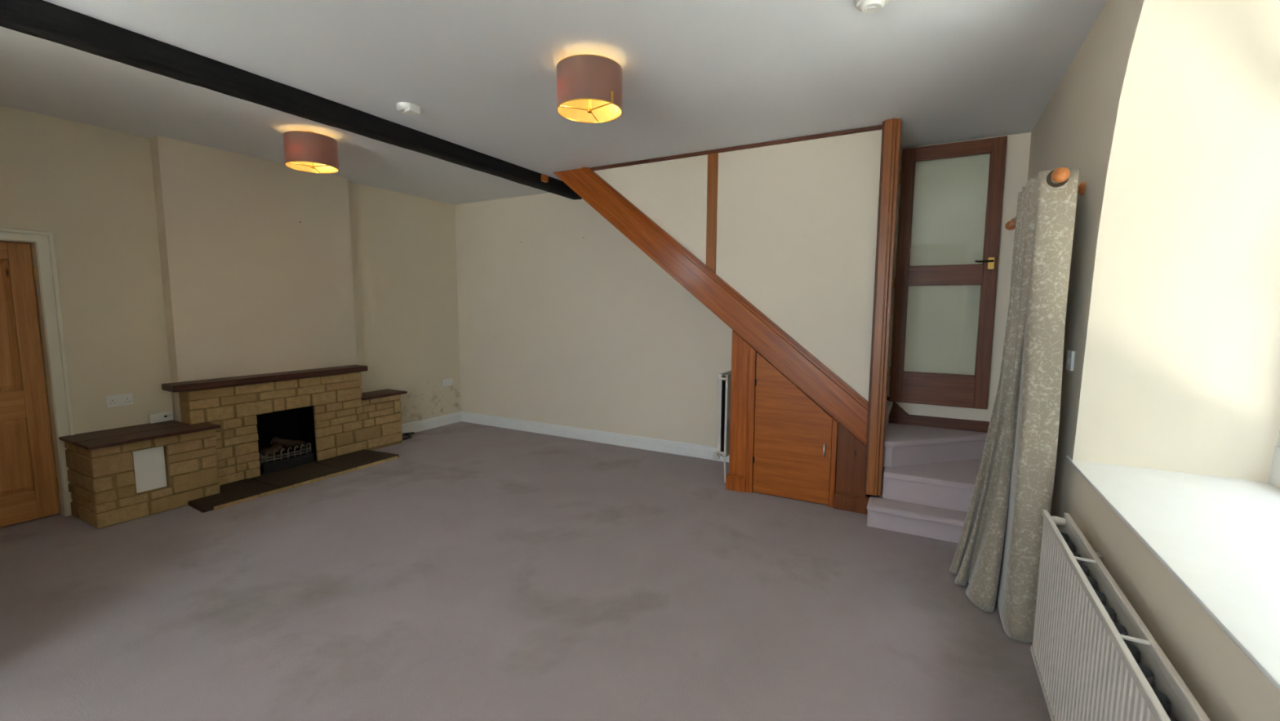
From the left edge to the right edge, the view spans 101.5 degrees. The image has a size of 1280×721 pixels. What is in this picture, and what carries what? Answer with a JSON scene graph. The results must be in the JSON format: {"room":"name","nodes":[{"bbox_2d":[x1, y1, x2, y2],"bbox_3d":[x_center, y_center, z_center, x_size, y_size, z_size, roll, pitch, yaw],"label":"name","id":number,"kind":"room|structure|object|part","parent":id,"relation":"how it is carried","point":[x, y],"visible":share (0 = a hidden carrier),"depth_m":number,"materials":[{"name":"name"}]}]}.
{"room":"living room","nodes":[
{"label":"living room","id":0,"kind":"room"},
{"bbox_2d":[0,105,461,434],"bbox_3d":[-3.400,-0.376,4.608,0.430,2.675,4.830,3,7,29],"label":"wall","id":1,"kind":"structure","parent":0,"point":[177,260],"depth_m":4.16,"materials":[{"name":"beige paint"}]},
{"bbox_2d":[0,241,60,527],"bbox_3d":[-4.178,0.179,3.190,0.112,1.835,0.775,3,7,29],"label":"door","id":2,"kind":"structure","parent":1,"relation":"in","point":[29,485],"depth_m":3.44,"materials":[{"name":"brown wood"}]},
{"bbox_3d":[-4.207,-0.681,3.116,0.040,0.108,0.562,3,7,29],"label":"rail","id":3,"kind":"part","parent":2,"relation":"part of","materials":[{"name":"brown wood"}]},
{"bbox_3d":[-4.129,-0.219,3.309,0.026,0.850,0.231,3,7,29],"label":"panel","id":4,"kind":"part","parent":2,"relation":"part of","materials":[{"name":"brown wood"}]},
{"bbox_3d":[-4.212,0.310,3.218,0.040,0.185,0.562,3,7,29],"label":"rail","id":5,"kind":"part","parent":2,"relation":"part of","materials":[{"name":"brown wood"}]},
{"bbox_3d":[-4.134,0.636,3.397,0.026,0.500,0.231,3,7,29],"label":"panel","id":6,"kind":"part","parent":2,"relation":"part of","materials":[{"name":"brown wood"}]},
{"bbox_3d":[-4.216,0.995,3.288,0.040,0.192,0.562,3,7,29],"label":"rail","id":7,"kind":"part","parent":2,"relation":"part of","materials":[{"name":"brown wood"}]},
{"bbox_2d":[0,227,74,516],"bbox_3d":[-4.173,0.145,3.180,0.158,1.920,0.935,3,7,29],"label":"door frame","id":8,"kind":"structure","parent":1,"relation":"attached to","point":[42,243],"depth_m":3.49,"materials":[{"name":"beige paint"}]},
{"bbox_2d":[105,392,133,407],"bbox_3d":[-3.778,0.289,3.798,0.014,0.086,0.146,3,7,29],"label":"wall socket","id":9,"kind":"object","parent":1,"relation":"attached to","point":[117,400],"visible":1,"depth_m":3.79,"materials":[{"name":"white plastic"}]},
{"bbox_2d":[148,410,173,423],"bbox_3d":[-3.661,0.434,4.000,0.040,0.070,0.137,3,7,29],"label":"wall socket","id":10,"kind":"object","parent":1,"relation":"attached to","point":[166,415],"visible":1,"depth_m":3.98,"materials":[{"name":"white plastic"}]},
{"bbox_3d":[-3.647,0.424,3.991,0.005,0.038,0.122,3,7,29],"label":"plate","id":11,"kind":"part","parent":10,"relation":"part of","materials":[{"name":"white plastic"}]},
{"bbox_2d":[401,411,461,434],"bbox_3d":[-2.515,0.752,6.159,0.018,0.124,1.032,3,7,29],"label":"baseboard","id":12,"kind":"structure","parent":1,"relation":"attached to","point":[437,421],"depth_m":6.21,"materials":[{"name":"white paint"}]},
{"bbox_2d":[442,377,453,386],"bbox_3d":[-2.353,0.266,6.404,0.014,0.086,0.146,3,7,29],"label":"wall socket","id":13,"kind":"object","parent":1,"relation":"attached to","point":[446,382],"visible":1,"depth_m":6.40,"materials":[{"name":"white plastic"}]},
{"bbox_2d":[0,421,1051,720],"bbox_3d":[-1.659,1.261,2.233,6.030,0.080,7.580,3,7,29],"label":"floor","id":14,"kind":"structure","parent":0,"point":[476,572],"depth_m":2.53,"materials":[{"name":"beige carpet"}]},
{"bbox_2d":[58,420,220,528],"bbox_3d":[-3.536,0.776,3.751,0.532,0.557,0.712,3,7,29],"label":"stone plinth","id":15,"kind":"object","parent":14,"relation":"on","point":[117,475],"visible":1,"depth_m":3.59,"materials":[{"name":"beige stone"}]},
{"bbox_3d":[-3.411,0.752,3.630,0.010,0.306,0.178,3,7,29],"label":"niche panel","id":16,"kind":"part","parent":15,"relation":"part of","materials":[{"name":"white plastic"}]},
{"bbox_2d":[161,364,407,512],"bbox_3d":[-2.897,0.533,4.660,0.756,0.862,1.997,3,7,29],"label":"stone fireplace","id":17,"kind":"object","parent":14,"relation":"on","point":[326,408],"depth_m":4.57,"materials":[{"name":"beige stone"}]},
{"bbox_2d":[161,364,368,392],"bbox_3d":[-3.120,0.138,4.518,0.201,0.050,1.517,3,7,29],"label":"mantel shelf","id":18,"kind":"object","parent":17,"relation":"attached to","point":[226,383],"depth_m":4.33,"materials":[{"name":"brown wood"}]},
{"bbox_2d":[260,443,283,460],"bbox_3d":[-3.191,0.789,4.525,0.086,0.113,0.180,2,6,17],"label":"log","id":19,"kind":"object","parent":17,"relation":"on","point":[278,446],"visible":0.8,"depth_m":4.51,"materials":[{"name":"brown wood"}]},
{"bbox_2d":[260,446,296,453],"bbox_3d":[-3.250,0.798,4.682,0.077,0.082,0.308,3,7,29],"label":"log","id":20,"kind":"object","parent":17,"relation":"on","point":[286,448],"visible":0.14,"depth_m":4.71,"materials":[{"name":"brown wood"}]},
{"bbox_3d":[-3.091,0.814,4.585,0.035,0.085,0.414,3,7,29],"label":"rail","id":21,"kind":"part","parent":17,"relation":"part of","materials":[{"name":"metal"}]},
{"bbox_3d":[-3.167,0.845,4.630,0.248,0.178,0.414,3,7,29],"label":"fire grate","id":22,"kind":"part","parent":17,"relation":"part of","materials":[{"name":"black metal"}]},
{"bbox_3d":[-3.071,0.898,4.583,0.028,0.082,0.413,3,7,29],"label":"ash plate","id":23,"kind":"part","parent":17,"relation":"part of","materials":[{"name":"black metal"}]},
{"bbox_2d":[270,436,306,448],"bbox_3d":[-3.153,0.741,4.693,0.264,0.148,0.077,-4,7,-39],"label":"log","id":24,"kind":"object","parent":17,"relation":"on","point":[285,442],"visible":0.88,"depth_m":4.67,"materials":[{"name":"brown wood"}]},
{"bbox_2d":[402,431,414,439],"bbox_3d":[-2.594,0.828,5.729,0.250,0.058,0.184,-4,7,-34],"label":"power cable","id":25,"kind":"object","parent":14,"relation":"on","point":[409,434],"visible":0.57,"depth_m":5.75,"materials":[{"name":"black plastic"}]},
{"bbox_2d":[712,369,731,482],"bbox_3d":[0.810,0.546,4.513,0.172,0.905,0.561,3,7,29],"label":"radiator","id":26,"kind":"object","parent":14,"relation":"on","point":[724,379],"visible":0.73,"depth_m":4.32,"materials":[{"name":"metal"}]},
{"bbox_3d":[0.776,0.433,4.550,0.037,0.690,0.510,3,7,29],"label":"panel","id":27,"kind":"part","parent":26,"relation":"part of","materials":[{"name":"metal"}]},
{"bbox_3d":[0.828,0.437,4.522,0.020,0.690,0.510,3,7,29],"label":"panel","id":28,"kind":"part","parent":26,"relation":"part of","materials":[{"name":"metal"}]},
{"bbox_2d":[541,118,989,542],"bbox_3d":[0.835,-0.318,4.261,3.763,2.674,0.967,3,7,29],"label":"staircase","id":29,"kind":"structure","parent":14,"relation":"on","point":[923,469],"depth_m":3.72,"materials":[{"name":"brown wood"}]},
{"bbox_3d":[0.553,-0.675,4.172,2.444,1.948,0.063,3,7,29],"label":"cap moulding","id":30,"kind":"part","parent":29,"relation":"part of","materials":[{"name":"brown wood"}]},
{"bbox_3d":[1.650,-0.319,3.575,0.073,2.524,0.110,3,7,29],"label":"newel post","id":31,"kind":"part","parent":29,"relation":"part of","materials":[{"name":"brown wood"}]},
{"bbox_2d":[725,329,868,514],"bbox_3d":[1.319,0.396,4.186,1.050,1.274,0.716,3,7,29],"label":"cabinet","id":32,"kind":"object","parent":14,"relation":"on","point":[783,443],"visible":0.98,"depth_m":3.95,"materials":[{"name":"brown wood"}]},
{"bbox_3d":[0.763,0.976,4.163,0.158,0.120,0.022,3,7,29],"label":"plinth moulding","id":33,"kind":"part","parent":32,"relation":"part of","materials":[{"name":"brown wood"}]},
{"bbox_3d":[1.142,0.498,3.926,0.569,1.098,0.020,3,7,29],"label":"door","id":34,"kind":"part","parent":32,"relation":"part of","materials":[{"name":"brown wood"}]},
{"bbox_3d":[1.341,0.655,3.806,0.018,0.097,0.029,3,7,29],"label":"handle","id":35,"kind":"part","parent":32,"relation":"part of","materials":[{"name":"silver metal"}]},
{"bbox_3d":[1.514,1.021,3.753,0.227,0.120,0.022,3,7,29],"label":"plinth moulding","id":36,"kind":"part","parent":32,"relation":"part of","materials":[{"name":"brown wood"}]},
{"bbox_2d":[0,0,1107,204],"bbox_3d":[-1.364,-1.483,1.798,6.670,0.120,7.580,3,7,29],"label":"ceiling","id":37,"kind":"structure","parent":0,"point":[698,75],"depth_m":2.74,"materials":[{"name":"white paint"}]},
{"bbox_2d":[0,0,582,199],"bbox_3d":[-1.728,-1.555,3.568,0.196,0.130,4.430,3,7,29],"label":"ceiling beam","id":38,"kind":"structure","parent":37,"relation":"attached to","point":[41,19],"depth_m":2.69,"materials":[{"name":"black wood"}]},
{"bbox_2d":[282,130,338,173],"bbox_3d":[-2.353,-1.502,3.746,0.331,0.248,0.331,3,7,29],"label":"ceiling light","id":39,"kind":"object","parent":37,"relation":"attached to","point":[304,151],"visible":1,"depth_m":3.63,"materials":[{"name":"brown fabric"}]},
{"bbox_2d":[395,102,420,115],"bbox_3d":[-1.433,-1.546,3.231,0.132,0.046,0.132,3,7,29],"label":"smoke detector","id":40,"kind":"object","parent":37,"relation":"attached to","point":[405,108],"visible":1,"depth_m":3.19,"materials":[{"name":"white plastic"}]},
{"bbox_2d":[555,54,622,123],"bbox_3d":[-0.254,-1.378,2.640,0.331,0.248,0.331,3,7,29],"label":"ceiling light","id":41,"kind":"object","parent":37,"relation":"attached to","point":[589,86],"visible":1,"depth_m":2.52,"materials":[{"name":"brown fabric"}]},
{"bbox_3d":[-0.255,-1.358,2.643,0.026,0.208,0.026,3,7,29],"label":"stem","id":42,"kind":"part","parent":41,"relation":"part of","materials":[{"name":"gold metal"}]},
{"bbox_2d":[855,0,888,13],"bbox_3d":[0.925,-1.418,2.083,0.128,0.042,0.128,3,7,29],"label":"smoke detector","id":43,"kind":"object","parent":37,"relation":"attached to","point":[867,6],"visible":1,"depth_m":2.07,"materials":[{"name":"white plastic"}]},
{"bbox_2d":[590,124,882,401],"bbox_3d":[0.566,-0.677,4.196,2.446,1.949,0.031,3,7,29],"label":"wall","id":44,"kind":"structure","parent":0,"point":[790,224],"depth_m":3.87,"materials":[{"name":"beige paint"}]},
{"bbox_3d":[0.019,-1.212,4.454,1.183,0.943,0.014,3,7,29],"label":"panel","id":45,"kind":"part","parent":44,"relation":"part of","materials":[{"name":"beige paint"}]},
{"bbox_3d":[0.598,-1.631,4.083,2.383,0.027,0.031,3,7,29],"label":"trim","id":46,"kind":"part","parent":44,"relation":"part of","materials":[{"name":"brown wood"}]},
{"bbox_3d":[1.125,-0.644,3.900,1.178,1.949,0.014,3,7,29],"label":"panel","id":47,"kind":"part","parent":44,"relation":"part of","materials":[{"name":"beige paint"}]},
{"bbox_2d":[454,132,1031,447],"bbox_3d":[0.427,-0.411,5.146,6.620,2.675,0.200,3,7,29],"label":"wall","id":48,"kind":"structure","parent":0,"point":[558,326],"depth_m":5.38,"materials":[{"name":"beige paint"}]},
{"bbox_2d":[460,411,728,462],"bbox_3d":[-0.623,0.807,5.722,3.760,0.124,0.018,3,7,29],"label":"baseboard","id":49,"kind":"structure","parent":48,"relation":"attached to","point":[703,451],"depth_m":5.62,"materials":[{"name":"white paint"}]},
{"bbox_2d":[888,136,1007,408],"bbox_3d":[2.279,-0.624,3.923,0.678,1.946,0.096,4,7,30],"label":"door","id":50,"kind":"structure","parent":48,"relation":"in","point":[959,390],"depth_m":3.92,"materials":[{"name":"wood"},{"name":"glass"}]},
{"bbox_3d":[2.286,0.224,4.026,0.488,0.240,0.039,3,7,29],"label":"rail","id":51,"kind":"part","parent":50,"relation":"part of","materials":[{"name":"brown wood"}]},
{"bbox_3d":[2.291,-0.640,3.938,0.488,0.137,0.039,3,7,29],"label":"rail","id":52,"kind":"part","parent":50,"relation":"part of","materials":[{"name":"brown wood"}]},
{"bbox_3d":[2.295,-1.546,3.845,0.488,0.094,0.039,3,7,29],"label":"rail","id":53,"kind":"part","parent":50,"relation":"part of","materials":[{"name":"brown wood"}]},
{"bbox_3d":[2.480,-0.714,3.770,0.114,0.018,0.049,3,7,29],"label":"lever","id":54,"kind":"part","parent":50,"relation":"part of","materials":[{"name":"brown metal"}]},
{"bbox_3d":[2.531,-0.700,3.772,0.040,0.085,0.006,3,7,29],"label":"handle plate","id":55,"kind":"part","parent":50,"relation":"part of","materials":[{"name":"gold metal"}]},
{"bbox_2d":[1026,0,1279,720],"bbox_3d":[1.271,0.069,0.497,0.640,2.675,7.580,3,7,29],"label":"wall","id":56,"kind":"structure","parent":0,"point":[1167,112],"depth_m":1.90,"materials":[{"name":"beige paint"}]},
{"bbox_2d":[1004,167,1085,230],"bbox_3d":[2.017,-0.777,2.616,0.168,0.057,1.472,3,7,29],"label":"pole","id":57,"kind":"object","parent":56,"relation":"attached to","point":[1060,175],"visible":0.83,"depth_m":2.03,"materials":[{"name":"brown wood"}]},
{"bbox_2d":[949,168,1079,641],"bbox_3d":[1.775,0.193,2.585,0.270,1.996,0.873,3,6,23],"label":"curtain","id":58,"kind":"object","parent":57,"relation":"hanging from","point":[997,553],"visible":0.99,"depth_m":2.24,"materials":[{"name":"grey fabric"}]},
{"bbox_2d":[1066,349,1075,370],"bbox_3d":[1.875,-0.001,2.282,0.016,0.086,0.086,3,7,29],"label":"light switch","id":59,"kind":"object","parent":56,"relation":"attached to","point":[1070,353],"visible":1,"depth_m":2.26,"materials":[{"name":"white plastic"}]},
{"bbox_2d":[1030,509,1210,720],"bbox_3d":[1.241,0.983,1.353,0.132,0.682,1.664,3,7,29],"label":"radiator","id":60,"kind":"object","parent":56,"relation":"attached to","point":[1095,658],"visible":1,"depth_m":1.45,"materials":[{"name":"metal"}]},
{"bbox_2d":[1065,428,1279,691],"bbox_3d":[1.603,-0.369,1.072,0.645,1.808,2.147,3,7,29],"label":"window sill","id":61,"kind":"structure","parent":56,"relation":"in","point":[1219,537],"depth_m":1.46,"materials":[{"name":"white paint"}]},
{"bbox_3d":[1.854,-0.353,0.937,0.074,1.808,1.990,3,7,29],"label":"frame","id":62,"kind":"part","parent":61,"relation":"part of","materials":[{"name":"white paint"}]}
]}

